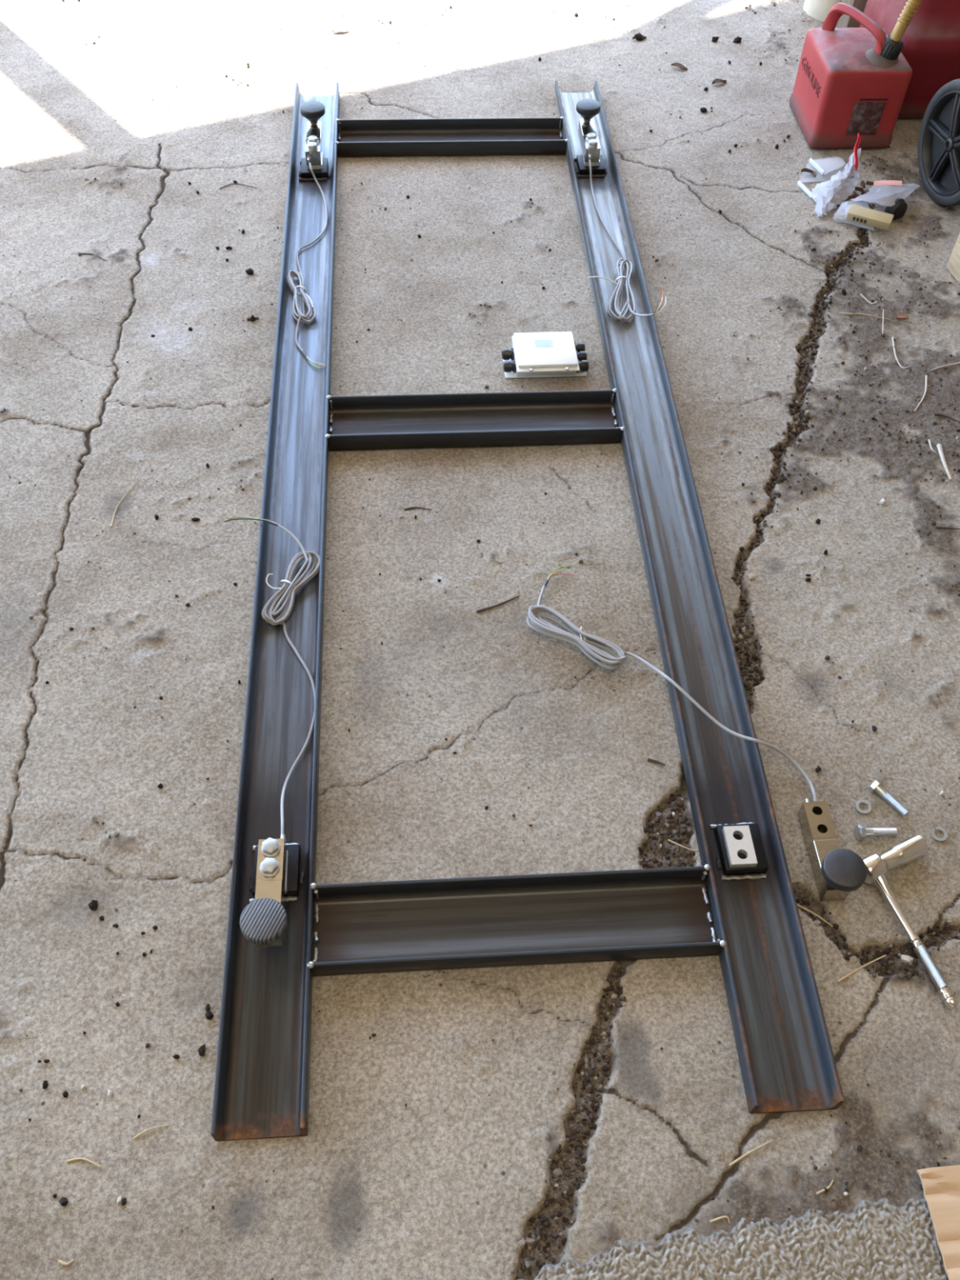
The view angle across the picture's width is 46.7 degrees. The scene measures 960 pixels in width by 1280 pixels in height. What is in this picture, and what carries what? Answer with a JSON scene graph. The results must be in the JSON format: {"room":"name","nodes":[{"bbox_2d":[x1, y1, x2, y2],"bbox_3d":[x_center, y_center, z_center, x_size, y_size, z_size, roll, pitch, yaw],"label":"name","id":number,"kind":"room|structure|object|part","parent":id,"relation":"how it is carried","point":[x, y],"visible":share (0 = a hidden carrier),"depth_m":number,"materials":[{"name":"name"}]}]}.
{"room":"workspace","nodes":[
{"label":"workspace","id":0,"kind":"room"},
{"bbox_2d":[0,0,959,1279],"bbox_3d":[-0.917,-7.325,7.357,28.000,0.025,32.000,-2,52,-3],"label":"floor","id":1,"kind":"structure","parent":0,"point":[334,1206],"depth_m":1.71,"materials":[{"name":"concrete"}]},
{"bbox_2d":[42,1080,48,1088],"bbox_3d":[-0.495,0.506,1.265,0.006,0.012,0.009,-2,52,-3],"label":"crumb","id":2,"kind":"object","parent":1,"relation":"on","point":[45,1084],"visible":1,"depth_m":1.26,"materials":[{"name":"black"}]},
{"bbox_2d":[58,1196,68,1206],"bbox_3d":[-0.447,0.603,1.193,0.008,0.017,0.009,25,55,17],"label":"crumb","id":3,"kind":"object","parent":1,"relation":"on","point":[63,1201],"visible":1,"depth_m":1.19,"materials":[{"name":"black"}]},
{"bbox_2d":[62,1090,68,1097],"bbox_3d":[-0.471,0.515,1.260,0.007,0.008,0.007,-2,52,-3],"label":"crumb","id":4,"kind":"object","parent":1,"relation":"on","point":[65,1094],"visible":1,"depth_m":1.26,"materials":[{"name":"black"}]},
{"bbox_2d":[57,1259,74,1265],"bbox_3d":[-0.432,0.649,1.158,0.016,0.004,0.006,-2,52,-3],"label":"straw","id":5,"kind":"object","parent":1,"relation":"on","point":[60,1261],"visible":1,"depth_m":1.16,"materials":[{"name":"beige plant"}]},
{"bbox_2d":[66,1157,101,1167],"bbox_3d":[-0.434,0.572,1.220,0.039,0.003,0.007,6,52,3],"label":"straw","id":6,"kind":"object","parent":1,"relation":"on","point":[75,1158],"visible":1,"depth_m":1.22,"materials":[{"name":"beige plant"}]},
{"bbox_2d":[77,253,106,261],"bbox_3d":[-0.785,-0.779,2.256,0.066,0.004,0.011,16,53,11],"label":"twig","id":7,"kind":"object","parent":1,"relation":"on","point":[77,253],"visible":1,"depth_m":2.26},
{"bbox_2d":[88,899,97,910],"bbox_3d":[-0.487,0.334,1.400,0.010,0.015,0.012,-2,52,-3],"label":"crumb","id":8,"kind":"object","parent":1,"relation":"on","point":[93,904],"visible":1,"depth_m":1.40,"materials":[{"name":"black stone"}]},
{"bbox_2d":[98,915,104,920],"bbox_3d":[-0.474,0.349,1.391,0.006,0.006,0.006,-2,52,-3],"label":"crumb","id":9,"kind":"object","parent":1,"relation":"on","point":[101,917],"visible":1,"depth_m":1.39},
{"bbox_2d":[107,1089,112,1097],"bbox_3d":[-0.421,0.516,1.262,0.006,0.007,0.009,-2,52,-3],"label":"pebble","id":10,"kind":"object","parent":1,"relation":"on","point":[110,1091],"visible":1,"depth_m":1.26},
{"bbox_2d":[117,1195,121,1204],"bbox_3d":[-0.388,0.603,1.196,0.005,0.010,0.009,-2,52,-3],"label":"pebble","id":11,"kind":"object","parent":1,"relation":"on","point":[119,1199],"visible":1,"depth_m":1.19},
{"bbox_2d":[110,480,137,527],"bbox_3d":[-0.591,-0.227,1.834,0.010,0.003,0.112,9,52,5],"label":"straw","id":12,"kind":"object","parent":1,"relation":"on","point":[136,480],"visible":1,"depth_m":1.83,"materials":[{"name":"beige plant"}]},
{"bbox_2d":[121,1197,126,1205],"bbox_3d":[-0.383,0.605,1.196,0.005,0.005,0.008,-2,52,-3],"label":"crumb","id":13,"kind":"object","parent":1,"relation":"on","point":[124,1200],"visible":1,"depth_m":1.19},
{"bbox_2d":[133,1124,169,1139],"bbox_3d":[-0.367,0.547,1.240,0.041,0.003,0.005,-18,55,-15],"label":"straw","id":14,"kind":"object","parent":1,"relation":"on","point":[151,1128],"visible":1,"depth_m":1.24,"materials":[{"name":"beige plant"}]},
{"bbox_2d":[157,782,163,788],"bbox_3d":[-0.434,0.198,1.507,0.008,0.007,0.007,-2,52,-3],"label":"crumb","id":15,"kind":"object","parent":1,"relation":"on","point":[160,785],"visible":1,"depth_m":1.51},
{"bbox_2d":[172,1054,179,1058],"bbox_3d":[-0.352,0.483,1.288,0.008,0.009,0.005,-2,52,-3],"label":"crumb","id":16,"kind":"object","parent":1,"relation":"on","point":[175,1056],"visible":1,"depth_m":1.29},
{"bbox_2d":[191,517,199,521],"bbox_3d":[-0.464,-0.197,1.813,0.013,0.007,0.006,-2,52,-3],"label":"crumb","id":17,"kind":"object","parent":1,"relation":"on","point":[195,519],"visible":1,"depth_m":1.81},
{"bbox_2d":[198,1043,205,1056],"bbox_3d":[-0.323,0.478,1.293,0.010,0.013,0.015,-2,52,-3],"label":"crumb","id":18,"kind":"object","parent":1,"relation":"on","point":[202,1049],"visible":1,"depth_m":1.29,"materials":[{"name":"black stone"}]},
{"bbox_2d":[204,1004,209,1011],"bbox_3d":[-0.324,0.439,1.323,0.006,0.008,0.011,-2,52,-3],"label":"crumb","id":19,"kind":"object","parent":1,"relation":"on","point":[207,1006],"visible":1,"depth_m":1.32,"materials":[{"name":"black stone"}]},
{"bbox_2d":[204,1010,213,1019],"bbox_3d":[-0.321,0.446,1.318,0.009,0.013,0.010,16,53,11],"label":"crumb","id":20,"kind":"object","parent":1,"relation":"on","point":[209,1015],"visible":1,"depth_m":1.31,"materials":[{"name":"black stone"}]},
{"bbox_2d":[219,182,257,188],"bbox_3d":[-0.529,-0.994,2.435,0.082,0.002,0.022,-2,52,-3],"label":"twig","id":21,"kind":"object","parent":1,"relation":"on","point":[235,183],"visible":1,"depth_m":2.44,"materials":[{"name":"grey"}]},
{"bbox_2d":[244,267,253,275],"bbox_3d":[-0.463,-0.740,2.233,0.016,0.014,0.010,-2,52,-3],"label":"crumb","id":22,"kind":"object","parent":1,"relation":"on","point":[249,271],"visible":1,"depth_m":2.23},
{"bbox_2d":[246,316,258,320],"bbox_3d":[-0.439,-0.621,2.146,0.023,0.006,0.006,-11,53,-10],"label":"twig","id":23,"kind":"object","parent":1,"relation":"on","point":[255,317],"visible":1,"depth_m":2.14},
{"bbox_2d":[250,315,255,321],"bbox_3d":[-0.439,-0.620,2.143,0.010,0.014,0.013,-2,52,-3],"label":"crumb","id":24,"kind":"object","parent":1,"relation":"on","point":[252,317],"visible":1,"depth_m":2.14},
{"bbox_2d":[331,27,348,32],"bbox_3d":[-0.364,-1.587,2.897,0.044,0.008,0.018,-7,53,-7],"label":"dry leaf","id":25,"kind":"object","parent":1,"relation":"on","point":[338,29],"visible":1,"depth_m":2.90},
{"bbox_2d":[404,506,431,510],"bbox_3d":[-0.103,-0.218,1.841,0.045,0.004,0.008,-2,52,-3],"label":"twig","id":26,"kind":"object","parent":1,"relation":"on","point":[410,508],"visible":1,"depth_m":1.84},
{"bbox_2d":[0,0,959,1240],"bbox_3d":[0.021,-0.555,2.106,3.204,0.017,3.625,-2,52,-3],"label":"dry leaves","id":27,"kind":"object","parent":1,"relation":"on","point":[116,833],"visible":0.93,"depth_m":2.00,"materials":[{"name":"brown plant"}]},
{"bbox_2d":[0,1,959,1279],"bbox_3d":[0.073,-0.502,2.074,2.102,0.023,3.238,-2,52,-3],"label":"grit","id":28,"kind":"object","parent":1,"relation":"on","point":[240,424],"visible":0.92,"depth_m":1.89,"materials":[{"name":"soil"}]},
{"bbox_2d":[476,595,519,613],"bbox_3d":[0.029,-0.055,1.718,0.074,0.005,0.006,-20,55,-16],"label":"twig","id":29,"kind":"object","parent":1,"relation":"on","point":[508,600],"visible":1,"depth_m":1.71,"materials":[{"name":"brown wood"}]},
{"bbox_2d":[210,80,844,1141],"bbox_3d":[-0.014,-0.401,1.964,0.745,0.036,2.380,-2,52,-3],"label":"steel frame","id":30,"kind":"object","parent":1,"relation":"on","point":[748,917],"visible":0.95,"depth_m":1.55,"materials":[{"name":"metal"}]},
{"bbox_2d":[223,515,319,947],"bbox_3d":[-0.306,0.083,1.538,0.156,0.088,0.738,-2,52,-3],"label":"cell","id":31,"kind":"object","parent":30,"relation":"on","point":[264,921],"visible":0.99,"depth_m":1.38,"materials":[{"name":"silver metal"}]},
{"bbox_3d":[-0.316,-0.390,1.948,0.102,0.034,2.369,-2,52,-3],"label":"rail","id":32,"kind":"part","parent":30,"relation":"part of","materials":[{"name":"metal"}]},
{"bbox_3d":[-0.260,0.295,1.421,0.057,0.017,0.066,-2,52,-3],"label":"mount plate","id":33,"kind":"part","parent":30,"relation":"part of","materials":[{"name":"black metal"}]},
{"bbox_2d":[284,851,288,893],"bbox_3d":[-0.261,0.294,1.405,0.034,0.010,0.054,-2,52,-3],"label":"plate","id":34,"kind":"object","parent":30,"relation":"on","point":[287,851],"visible":0.12,"depth_m":1.40,"materials":[{"name":"metal"}]},
{"bbox_2d":[287,101,328,368],"bbox_3d":[-0.349,-0.846,2.254,0.083,0.097,0.812,-2,52,-3],"label":"cell","id":35,"kind":"object","parent":30,"relation":"on","point":[313,111],"visible":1,"depth_m":2.40,"materials":[{"name":"silver metal"}]},
{"bbox_3d":[-0.370,-1.149,2.483,0.017,0.048,0.017,-2,52,-3],"label":"foot stem","id":36,"kind":"part","parent":35,"relation":"part of","materials":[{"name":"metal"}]},
{"bbox_3d":[-0.366,-1.043,2.460,0.058,0.017,0.063,-2,52,-3],"label":"mount plate","id":37,"kind":"part","parent":30,"relation":"part of","materials":[{"name":"black metal"}]},
{"bbox_2d":[306,151,323,168],"bbox_3d":[-0.364,-1.059,2.455,0.034,0.010,0.054,-2,52,-3],"label":"plate","id":38,"kind":"object","parent":30,"relation":"on","point":[320,166],"visible":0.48,"depth_m":2.44,"materials":[{"name":"metal"}]},
{"bbox_2d":[582,151,599,165],"bbox_3d":[0.248,-1.081,2.489,0.034,0.010,0.054,-2,52,-3],"label":"plate","id":39,"kind":"object","parent":30,"relation":"on","point":[585,163],"visible":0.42,"depth_m":2.47,"materials":[{"name":"metal"}]},
{"bbox_3d":[0.249,-1.065,2.494,0.058,0.017,0.063,-2,52,-3],"label":"mount plate","id":40,"kind":"part","parent":30,"relation":"part of","materials":[{"name":"black metal"}]},
{"bbox_2d":[576,98,666,323],"bbox_3d":[0.271,-0.907,2.319,0.148,0.097,0.715,-2,52,-3],"label":"cell","id":41,"kind":"object","parent":30,"relation":"on","point":[588,108],"visible":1,"depth_m":2.34,"materials":[{"name":"silver metal"}]},
{"bbox_3d":[0.242,-1.171,2.517,0.017,0.048,0.017,-2,52,-3],"label":"foot stem","id":42,"kind":"part","parent":41,"relation":"part of","materials":[{"name":"metal"}]},
{"bbox_3d":[0.295,-0.409,1.980,0.102,0.034,2.374,-2,52,-3],"label":"rail","id":43,"kind":"part","parent":30,"relation":"part of","materials":[{"name":"metal"}]},
{"bbox_2d":[722,825,757,867],"bbox_3d":[0.337,0.268,1.442,0.034,0.010,0.054,-2,52,-3],"label":"plate","id":44,"kind":"object","parent":30,"relation":"on","point":[744,846],"visible":1,"depth_m":1.44,"materials":[{"name":"metal"}]},
{"bbox_3d":[0.342,0.274,1.455,0.056,0.017,0.066,-2,52,-3],"label":"mount plate","id":45,"kind":"part","parent":30,"relation":"part of","materials":[{"name":"black metal"}]},
{"bbox_2d":[502,331,588,378],"bbox_3d":[0.120,-0.525,2.062,0.157,0.040,0.109,-2,52,-4],"label":"junction box","id":46,"kind":"object","parent":1,"relation":"on","point":[532,354],"visible":1,"depth_m":2.05,"materials":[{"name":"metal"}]},
{"bbox_2d":[535,339,553,346],"bbox_3d":[0.119,-0.549,2.055,0.032,0.001,0.019,-2,52,-4],"label":"print","id":47,"kind":"object","parent":46,"relation":"on","point":[539,343],"depth_m":2.06},
{"bbox_3d":[0.121,-0.536,2.050,0.110,0.008,0.096,-2,52,-4],"label":"lid","id":48,"kind":"part","parent":46,"relation":"part of","materials":[{"name":"plastic"}]},
{"bbox_2d":[634,32,643,40],"bbox_3d":[0.415,-1.578,2.909,0.022,0.019,0.022,-2,52,-3],"label":"crumb","id":49,"kind":"object","parent":1,"relation":"on","point":[637,35],"visible":1,"depth_m":2.90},
{"bbox_2d":[647,758,665,765],"bbox_3d":[0.246,0.171,1.551,0.026,0.005,0.005,17,54,11],"label":"twig","id":50,"kind":"object","parent":1,"relation":"on","point":[648,759],"visible":1,"depth_m":1.55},
{"bbox_2d":[671,62,687,71],"bbox_3d":[0.505,-1.452,2.815,0.044,0.010,0.018,21,54,14],"label":"dry leaf","id":51,"kind":"object","parent":1,"relation":"on","point":[677,64],"visible":1,"depth_m":2.82,"materials":[{"name":"plant"}]},
{"bbox_2d":[667,839,698,850],"bbox_3d":[0.270,0.273,1.473,0.043,0.004,0.005,17,54,12],"label":"straw","id":52,"kind":"object","parent":1,"relation":"on","point":[668,840],"visible":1,"depth_m":1.47,"materials":[{"name":"beige plant"}]},
{"bbox_2d":[526,564,866,901],"bbox_3d":[0.293,0.098,1.562,0.136,0.071,0.656,-32,59,-24],"label":"cell","id":53,"kind":"object","parent":1,"relation":"on","point":[837,872],"visible":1,"depth_m":1.47,"materials":[{"name":"silver metal"}]},
{"bbox_2d":[700,106,707,112],"bbox_3d":[0.540,-1.278,2.681,0.019,0.014,0.012,-14,54,-12],"label":"crumb","id":54,"kind":"object","parent":1,"relation":"on","point":[703,109],"visible":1,"depth_m":2.68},
{"bbox_2d":[711,36,719,42],"bbox_3d":[0.618,-1.574,2.916,0.014,0.018,0.012,-36,61,-26],"label":"crumb","id":55,"kind":"object","parent":1,"relation":"on","point":[714,39],"visible":1,"depth_m":2.91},
{"bbox_2d":[711,78,726,84],"bbox_3d":[0.597,-1.392,2.772,0.044,0.010,0.018,-21,56,-17],"label":"dry leaf","id":56,"kind":"object","parent":1,"relation":"on","point":[715,81],"visible":1,"depth_m":2.77,"materials":[{"name":"plant"}]},
{"bbox_2d":[709,1215,729,1223],"bbox_3d":[0.258,0.624,1.195,0.022,0.003,0.007,-2,52,-3],"label":"straw","id":57,"kind":"object","parent":1,"relation":"on","point":[724,1216],"visible":1,"depth_m":1.19,"materials":[{"name":"beige plant"}]},
{"bbox_2d":[495,1197,948,1279],"bbox_3d":[0.319,0.785,1.068,0.642,0.015,0.488,-2,52,-3],"label":"rug","id":58,"kind":"object","parent":1,"relation":"on","point":[881,1240],"visible":0.98,"depth_m":1.17,"materials":[{"name":"beige carpet"}]},
{"bbox_2d":[916,1164,959,1279],"bbox_3d":[0.657,0.683,1.123,0.340,0.025,0.300,-3,52,-4],"label":"cardboard sheet","id":59,"kind":"object","parent":58,"relation":"on","point":[940,1184],"visible":1,"depth_m":1.18,"materials":[{"name":"brown cardboard"}]},
{"bbox_2d":[511,204,959,1279],"bbox_3d":[0.615,-0.097,1.775,0.442,0.030,2.236,17,54,11],"label":"soil","id":60,"kind":"object","parent":1,"relation":"on","point":[557,1172],"visible":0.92,"depth_m":1.41,"materials":[{"name":"brown soil"}]},
{"bbox_2d":[733,36,742,43],"bbox_3d":[0.675,-1.573,2.915,0.023,0.018,0.016,-16,54,-13],"label":"crumb","id":61,"kind":"object","parent":1,"relation":"on","point":[738,39],"visible":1,"depth_m":2.91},
{"bbox_2d":[728,1140,771,1166],"bbox_3d":[0.301,0.572,1.238,0.057,0.004,0.003,-22,56,-17],"label":"straw","id":62,"kind":"object","parent":1,"relation":"on","point":[735,1161],"visible":1,"depth_m":1.24,"materials":[{"name":"beige plant"}]},
{"bbox_2d":[748,573,755,579],"bbox_3d":[0.431,-0.102,1.766,0.011,0.008,0.010,-13,54,-11],"label":"pebble","id":63,"kind":"object","parent":1,"relation":"on","point":[751,575],"visible":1,"depth_m":1.76,"materials":[{"name":"beige stone"}]},
{"bbox_2d":[796,157,824,199],"bbox_3d":[0.779,-1.051,2.505,0.096,0.018,0.205,21,54,14],"label":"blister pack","id":64,"kind":"object","parent":1,"relation":"on","point":[811,161],"visible":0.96,"depth_m":2.49,"materials":[{"name":"white plastic"}]},
{"bbox_2d":[800,168,812,173],"bbox_3d":[0.740,-1.060,2.512,0.028,0.009,0.012,-2,52,-3],"label":"dry leaf","id":65,"kind":"object","parent":64,"relation":"on","point":[804,170],"visible":1,"depth_m":2.51,"materials":[{"name":"brown plant"}]},
{"bbox_2d":[810,170,817,177],"bbox_3d":[0.751,-1.050,2.504,0.012,0.009,0.028,-8,53,-8],"label":"dry leaf","id":66,"kind":"object","parent":64,"relation":"on","point":[814,173],"visible":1,"depth_m":2.50,"materials":[{"name":"plant"}]},
{"bbox_2d":[796,903,832,926],"bbox_3d":[0.424,0.349,1.418,0.056,0.004,0.004,28,56,19],"label":"straw","id":67,"kind":"object","parent":1,"relation":"on","point":[797,904],"visible":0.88,"depth_m":1.42,"materials":[{"name":"beige plant"}]},
{"bbox_2d":[815,518,821,524],"bbox_3d":[0.561,-0.196,1.844,0.008,0.009,0.008,-2,52,-3],"label":"crumb","id":68,"kind":"object","parent":1,"relation":"on","point":[818,521],"visible":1,"depth_m":1.84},
{"bbox_2d":[803,0,842,22],"bbox_3d":[0.969,-1.777,2.983,0.160,0.182,0.160,-2,52,-3],"label":"footing","id":69,"kind":"object","parent":1,"relation":"on","point":[819,10],"visible":0.48,"depth_m":2.99,"materials":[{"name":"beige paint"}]},
{"bbox_2d":[816,1179,833,1195],"bbox_3d":[0.379,0.600,1.216,0.026,0.005,0.004,-25,57,-20],"label":"straw","id":70,"kind":"object","parent":1,"relation":"on","point":[831,1183],"visible":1,"depth_m":1.21,"materials":[{"name":"beige plant"}]},
{"bbox_2d":[812,133,861,217],"bbox_3d":[0.786,-1.017,2.430,0.078,0.088,0.223,36,59,24],"label":"plastic bag","id":71,"kind":"object","parent":1,"relation":"on","point":[828,195],"visible":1,"depth_m":2.44,"materials":[{"name":"white plastic"}]},
{"bbox_2d":[841,288,846,295],"bbox_3d":[0.731,-0.699,2.234,0.009,0.014,0.014,-2,52,-3],"label":"crumb","id":72,"kind":"object","parent":1,"relation":"on","point":[843,291],"visible":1,"depth_m":2.23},
{"bbox_2d":[845,194,857,200],"bbox_3d":[0.815,-0.975,2.442,0.026,0.012,0.011,-12,53,-11],"label":"dry leaf","id":73,"kind":"object","parent":1,"relation":"on","point":[853,196],"visible":0.94,"depth_m":2.44,"materials":[{"name":"brown plant"}]},
{"bbox_2d":[835,0,867,27],"bbox_3d":[1.026,-2.464,1.892,0.070,2.770,0.085,-2,52,-3],"label":"trim","id":74,"kind":"structure","parent":1,"relation":"on","point":[844,21],"depth_m":2.91,"materials":[{"name":"brown wood"}]},
{"bbox_2d":[789,0,922,149],"bbox_3d":[0.865,-1.354,2.493,0.207,0.410,0.224,-2,52,-3],"label":"can","id":75,"kind":"object","parent":1,"relation":"on","point":[850,82],"visible":1,"depth_m":2.51,"materials":[{"name":"red plastic"}]},
{"bbox_3d":[0.846,-1.367,2.498,0.030,0.089,0.193,-24,57,-19],"label":"handle","id":76,"kind":"part","parent":75,"relation":"part of","materials":[{"name":"red plastic"}]},
{"bbox_3d":[0.937,-1.383,2.381,0.077,0.193,0.029,-19,55,-15],"label":"spout","id":77,"kind":"part","parent":75,"relation":"part of","materials":[{"name":"plastic"}]},
{"bbox_2d":[853,186,863,191],"bbox_3d":[0.837,-1.001,2.462,0.026,0.012,0.010,1,52,-1],"label":"dry leaf","id":78,"kind":"object","parent":1,"relation":"on","point":[857,188],"visible":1,"depth_m":2.46,"materials":[{"name":"brown plant"}]},
{"bbox_2d":[836,954,886,982],"bbox_3d":[0.472,0.406,1.374,0.077,0.006,0.004,-22,56,-18],"label":"straw","id":79,"kind":"object","parent":1,"relation":"on","point":[869,962],"visible":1,"depth_m":1.37,"materials":[{"name":"beige plant"}]},
{"bbox_2d":[854,800,871,814],"bbox_3d":[0.521,0.227,1.511,0.021,0.003,0.021,-26,57,-20],"label":"washer","id":80,"kind":"object","parent":1,"relation":"on","point":[865,802],"visible":1,"depth_m":1.51,"materials":[{"name":"metal"}]},
{"bbox_2d":[860,180,865,188],"bbox_3d":[0.854,-1.017,2.475,0.011,0.010,0.026,10,52,6],"label":"dry leaf","id":81,"kind":"object","parent":1,"relation":"on","point":[862,184],"visible":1,"depth_m":2.48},
{"bbox_2d":[839,312,890,319],"bbox_3d":[0.760,-0.640,2.193,0.099,0.004,0.006,8,52,5],"label":"straw","id":82,"kind":"object","parent":1,"relation":"on","point":[839,313],"visible":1,"depth_m":2.19,"materials":[{"name":"beige plant"}]},
{"bbox_2d":[857,773,874,781],"bbox_3d":[0.537,0.191,1.538,0.030,0.006,0.003,26,56,18],"label":"straw","id":83,"kind":"object","parent":1,"relation":"on","point":[857,774],"visible":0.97,"depth_m":1.54,"materials":[{"name":"plant"}]},
{"bbox_2d":[865,180,873,185],"bbox_3d":[0.871,-1.016,2.473,0.026,0.012,0.011,37,60,24],"label":"dry leaf","id":84,"kind":"object","parent":1,"relation":"on","point":[868,183],"visible":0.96,"depth_m":2.47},
{"bbox_2d":[845,204,893,230],"bbox_3d":[0.830,-0.900,2.366,0.092,0.025,0.031,21,54,14],"label":"folded card","id":85,"kind":"object","parent":1,"relation":"on","point":[858,214],"visible":1,"depth_m":2.36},
{"bbox_2d":[852,216,866,223],"bbox_3d":[0.808,-0.894,2.366,0.029,0.009,0.001,21,69,14],"label":"print","id":86,"kind":"object","parent":85,"relation":"on","point":[854,218],"depth_m":2.37},
{"bbox_2d":[859,293,884,336],"bbox_3d":[0.789,-0.642,2.193,0.046,0.007,0.133,-2,52,-3],"label":"root","id":87,"kind":"object","parent":1,"relation":"on","point":[861,295],"visible":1,"depth_m":2.22,"materials":[{"name":"white plant"}]},
{"bbox_2d":[871,725,876,731],"bbox_3d":[0.566,0.127,1.591,0.007,0.011,0.011,-2,52,-3],"label":"crumb","id":88,"kind":"object","parent":1,"relation":"on","point":[873,727],"visible":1,"depth_m":1.59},
{"bbox_2d":[854,823,897,839],"bbox_3d":[0.528,0.255,1.479,0.055,0.022,0.019,-2,52,-3],"label":"bolt","id":89,"kind":"object","parent":1,"relation":"on","point":[861,832],"visible":1,"depth_m":1.48,"materials":[{"name":"metal"}]},
{"bbox_2d":[832,180,919,231],"bbox_3d":[0.865,-0.958,2.414,0.221,0.045,0.097,-38,62,-26],"label":"plastic bag","id":90,"kind":"object","parent":1,"relation":"on","point":[883,193],"visible":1,"depth_m":2.40,"materials":[{"name":"white plastic"}]},
{"bbox_2d":[884,198,906,220],"bbox_3d":[0.899,-0.930,2.404,0.052,0.052,0.024,-26,57,-20],"label":"plug","id":91,"kind":"object","parent":90,"relation":"in","point":[899,209],"visible":0.81,"depth_m":2.39,"materials":[{"name":"black plastic"}]},
{"bbox_2d":[880,497,884,504],"bbox_3d":[0.680,-0.233,1.876,0.010,0.011,0.009,-2,52,-3],"label":"pebble","id":92,"kind":"object","parent":1,"relation":"on","point":[882,500],"visible":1,"depth_m":1.87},
{"bbox_2d":[867,778,908,817],"bbox_3d":[0.557,0.215,1.511,0.019,0.022,0.059,-33,60,-24],"label":"bolt","id":93,"kind":"object","parent":1,"relation":"on","point":[875,786],"visible":1,"depth_m":1.51,"materials":[{"name":"metal"}]},
{"bbox_2d":[891,336,910,368],"bbox_3d":[0.800,-0.549,2.124,0.021,0.005,0.098,-2,52,-3],"label":"root","id":94,"kind":"object","parent":1,"relation":"on","point":[892,337],"visible":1,"depth_m":2.12,"materials":[{"name":"white plant"}]},
{"bbox_2d":[895,314,908,318],"bbox_3d":[0.833,-0.637,2.193,0.028,0.006,0.012,-11,53,-10],"label":"dry leaf","id":95,"kind":"object","parent":1,"relation":"on","point":[900,316],"visible":1,"depth_m":2.19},
{"bbox_2d":[900,954,913,964],"bbox_3d":[0.533,0.399,1.389,0.014,0.016,0.012,14,53,9],"label":"pebble","id":96,"kind":"object","parent":1,"relation":"on","point":[904,958],"visible":1,"depth_m":1.38,"materials":[{"name":"white stone"}]},
{"bbox_2d":[859,0,959,119],"bbox_3d":[1.125,-1.489,2.623,0.344,0.382,0.300,-2,52,-3],"label":"machine","id":97,"kind":"object","parent":1,"relation":"on","point":[931,40],"visible":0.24,"depth_m":2.56,"materials":[{"name":"red plastic"}]},
{"bbox_2d":[862,853,958,1008],"bbox_3d":[0.544,0.357,1.389,0.043,0.034,0.206,-17,54,-14],"label":"wrench","id":98,"kind":"object","parent":1,"relation":"on","point":[877,868],"visible":0.99,"depth_m":1.39,"materials":[{"name":"silver metal"}]},
{"bbox_2d":[879,834,928,871],"bbox_3d":[0.551,0.280,1.454,0.067,0.028,0.028,-21,56,-17],"label":"socket","id":99,"kind":"object","parent":98,"relation":"attached to","point":[915,846],"visible":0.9,"depth_m":1.44,"materials":[{"name":"silver metal"}]},
{"bbox_3d":[0.565,0.431,1.340,0.017,0.017,0.024,-15,54,-13],"label":"handle","id":100,"kind":"part","parent":98,"relation":"part of","materials":[{"name":"silver metal"}]},
{"bbox_2d":[914,375,927,411],"bbox_3d":[0.816,-0.454,2.047,0.010,0.007,0.106,20,54,14],"label":"root","id":101,"kind":"object","parent":1,"relation":"on","point":[926,378],"visible":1,"depth_m":2.05,"materials":[{"name":"white plant"}]},
{"bbox_2d":[928,439,935,452],"bbox_3d":[0.796,-0.343,1.961,0.007,0.005,0.034,-2,52,-3],"label":"root","id":102,"kind":"object","parent":1,"relation":"on","point":[929,440],"visible":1,"depth_m":1.96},
{"bbox_2d":[917,79,959,206],"bbox_3d":[1.047,-1.064,2.375,0.104,0.249,0.249,-9,53,-9],"label":"wheel","id":103,"kind":"object","parent":1,"relation":"on","point":[939,139],"visible":1,"depth_m":2.41,"materials":[{"name":"black plastic"}]},
{"bbox_2d":[930,826,947,841],"bbox_3d":[0.615,0.261,1.489,0.021,0.003,0.021,-22,56,-18],"label":"washer","id":104,"kind":"object","parent":1,"relation":"on","point":[940,828],"visible":1,"depth_m":1.49,"materials":[{"name":"metal"}]},
{"bbox_2d":[936,443,951,479],"bbox_3d":[0.809,-0.310,1.935,0.008,0.010,0.083,2,52,0],"label":"root","id":105,"kind":"object","parent":1,"relation":"on","point":[939,446],"visible":1,"depth_m":1.94,"materials":[{"name":"white plant"}]},
{"bbox_2d":[929,362,959,370],"bbox_3d":[0.879,-0.517,2.098,0.070,0.004,0.003,-16,54,-13],"label":"root","id":106,"kind":"object","parent":1,"relation":"on","point":[956,362],"visible":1,"depth_m":2.10,"materials":[{"name":"beige plant"}]},
{"bbox_2d":[933,413,959,422],"bbox_3d":[0.849,-0.399,2.006,0.059,0.005,0.011,26,56,17],"label":"root","id":107,"kind":"object","parent":1,"relation":"on","point":[935,414],"visible":1,"depth_m":2.01,"materials":[{"name":"plant"}]},
{"bbox_2d":[935,526,959,529],"bbox_3d":[0.781,-0.184,1.838,0.056,0.005,0.003,3,52,1],"label":"twig","id":108,"kind":"object","parent":1,"relation":"on","point":[935,526],"visible":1,"depth_m":1.84,"materials":[{"name":"brown wood"}]},
{"bbox_2d":[946,232,959,283],"bbox_3d":[1.054,-0.716,2.161,0.110,0.160,0.300,-10,53,-9],"label":"wooden block","id":109,"kind":"object","parent":1,"relation":"on","point":[953,265],"visible":1,"depth_m":2.27,"materials":[{"name":"brown wood"}]}
]}

